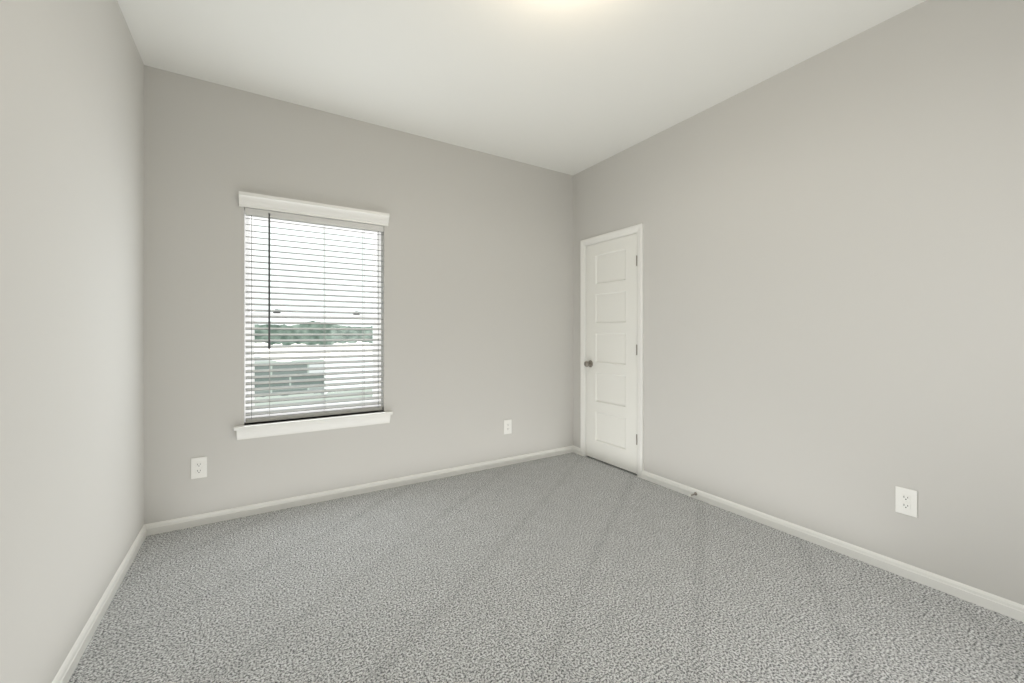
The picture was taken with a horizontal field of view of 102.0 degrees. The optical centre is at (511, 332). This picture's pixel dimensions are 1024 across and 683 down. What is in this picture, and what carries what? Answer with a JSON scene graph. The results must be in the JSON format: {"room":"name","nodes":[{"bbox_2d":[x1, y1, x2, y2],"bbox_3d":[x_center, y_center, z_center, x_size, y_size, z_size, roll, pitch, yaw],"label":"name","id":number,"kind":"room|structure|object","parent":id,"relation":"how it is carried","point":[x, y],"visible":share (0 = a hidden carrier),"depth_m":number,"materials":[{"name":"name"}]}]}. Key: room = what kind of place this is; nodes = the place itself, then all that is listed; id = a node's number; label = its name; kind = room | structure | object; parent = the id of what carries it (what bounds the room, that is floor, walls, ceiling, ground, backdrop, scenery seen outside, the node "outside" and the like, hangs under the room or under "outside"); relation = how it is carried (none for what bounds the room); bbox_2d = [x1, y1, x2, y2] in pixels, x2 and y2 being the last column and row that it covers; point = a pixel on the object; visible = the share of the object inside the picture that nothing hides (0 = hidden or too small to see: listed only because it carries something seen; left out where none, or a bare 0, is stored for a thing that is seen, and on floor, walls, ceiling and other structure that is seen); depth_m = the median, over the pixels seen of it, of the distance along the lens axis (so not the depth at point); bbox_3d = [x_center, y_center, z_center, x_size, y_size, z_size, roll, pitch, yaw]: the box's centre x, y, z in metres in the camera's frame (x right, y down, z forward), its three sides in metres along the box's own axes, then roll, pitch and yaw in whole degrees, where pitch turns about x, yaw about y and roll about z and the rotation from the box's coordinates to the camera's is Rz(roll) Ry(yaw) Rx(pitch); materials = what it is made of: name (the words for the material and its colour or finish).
{"room":"empty bedroom","nodes":[
{"label":"empty bedroom","id":0,"kind":"room"},
{"bbox_2d":[0,0,143,682],"bbox_3d":[-1.258,-0.190,0.869,0.120,2.740,3.560,0,0,-32],"label":"wall","id":1,"kind":"structure","parent":0,"point":[71,298],"depth_m":1.43,"materials":[{"name":"grey paint"}]},
{"bbox_2d":[52,523,151,682],"bbox_3d":[-1.201,1.147,0.904,0.014,0.065,3.560,0,0,-32],"label":"baseboard","id":2,"kind":"structure","parent":1,"relation":"attached to","point":[65,672],"depth_m":1.68,"materials":[{"name":"white paint"}]},
{"bbox_2d":[144,65,572,523],"bbox_3d":[-0.810,-0.190,3.331,3.470,2.740,0.160,0,0,-32],"label":"wall","id":3,"kind":"structure","parent":0,"point":[477,297],"depth_m":3.06,"materials":[{"name":"grey paint"}]},
{"bbox_2d":[191,456,206,478],"bbox_3d":[-1.922,0.828,2.546,0.079,0.127,0.008,0,0,-32],"label":"electrical outlet","id":4,"kind":"object","parent":3,"relation":"attached to","point":[198,467],"visible":1,"depth_m":2.54,"materials":[{"name":"white plastic"}]},
{"bbox_2d":[234,216,392,439],"bbox_3d":[-1.377,-0.065,2.955,1.000,1.495,0.200,0,0,-32],"label":"window","id":5,"kind":"structure","parent":3,"relation":"in","point":[248,252],"depth_m":2.93,"materials":[{"name":"white plastic"}]},
{"bbox_2d":[245,208,383,422],"bbox_3d":[-1.364,-0.112,2.934,0.884,1.397,0.070,0,0,-32],"label":"window blinds","id":6,"kind":"object","parent":5,"relation":"attached to","point":[252,212],"visible":0.9,"depth_m":2.90,"materials":[{"name":"white plastic"}]},
{"bbox_2d":[239,191,388,225],"bbox_3d":[-1.335,-0.853,2.886,0.946,0.086,0.046,0,0,-32],"label":"trim","id":7,"kind":"structure","parent":3,"relation":"attached to","point":[273,203],"depth_m":2.85,"materials":[{"name":"white paint"}]},
{"bbox_2d":[152,445,575,534],"bbox_3d":[-0.752,1.147,3.265,3.200,0.065,0.014,0,0,-32],"label":"baseboard","id":8,"kind":"structure","parent":3,"relation":"attached to","point":[243,511],"depth_m":2.95,"materials":[{"name":"white paint"}]},
{"bbox_2d":[504,419,511,433],"bbox_3d":[-0.037,0.840,3.710,0.079,0.127,0.008,0,0,-32],"label":"electrical outlet","id":9,"kind":"object","parent":3,"relation":"attached to","point":[507,426],"visible":1,"depth_m":3.71,"materials":[{"name":"white plastic"}]},
{"bbox_2d":[117,0,925,174],"bbox_3d":[0.157,-1.610,1.766,3.470,0.100,3.840,0,0,-32],"label":"ceiling","id":10,"kind":"structure","parent":0,"point":[571,87],"depth_m":2.34,"materials":[{"name":"white paint"}]},
{"bbox_2d":[68,453,1023,682],"bbox_3d":[0.157,1.230,1.766,3.470,0.100,3.840,0,0,-32],"label":"floor","id":11,"kind":"structure","parent":0,"point":[571,568],"depth_m":1.83,"materials":[{"name":"grey carpet"}]},
{"bbox_2d":[573,0,1023,604],"bbox_3d":[1.592,-0.190,2.629,0.120,2.740,3.560,0,0,-32],"label":"wall","id":12,"kind":"structure","parent":0,"point":[833,290],"depth_m":2.18,"materials":[{"name":"grey paint"}]},
{"bbox_2d":[584,233,636,473],"bbox_3d":[0.859,0.171,3.676,0.101,1.990,0.627,0,0,-32],"label":"closet door","id":13,"kind":"structure","parent":12,"relation":"in","point":[610,363],"depth_m":3.67,"materials":[{"name":"white paint"}]},
{"bbox_2d":[580,223,642,477],"bbox_3d":[0.905,0.145,3.709,0.121,2.070,0.752,0,0,-32],"label":"door frame","id":14,"kind":"structure","parent":12,"relation":"attached to","point":[638,228],"depth_m":3.51,"materials":[{"name":"white paint"}]},
{"bbox_2d":[642,470,1023,621],"bbox_3d":[1.757,1.147,2.234,0.014,0.065,2.654,0,0,-32],"label":"baseboard","id":15,"kind":"structure","parent":12,"relation":"attached to","point":[998,604],"depth_m":2.13,"materials":[{"name":"white paint"}]},
{"bbox_2d":[895,486,916,517],"bbox_3d":[1.903,0.815,2.003,0.008,0.127,0.079,0,0,-32],"label":"electrical outlet","id":16,"kind":"object","parent":12,"relation":"attached to","point":[905,501],"visible":1,"depth_m":2.00,"materials":[{"name":"white plastic"}]},
{"label":"outside","id":17,"kind":"structure","parent":0,"visible":0},
{"bbox_2d":[254,222,372,405],"bbox_3d":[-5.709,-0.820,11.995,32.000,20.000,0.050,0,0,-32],"label":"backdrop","id":18,"kind":"structure","parent":17,"point":[305,251],"depth_m":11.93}
]}

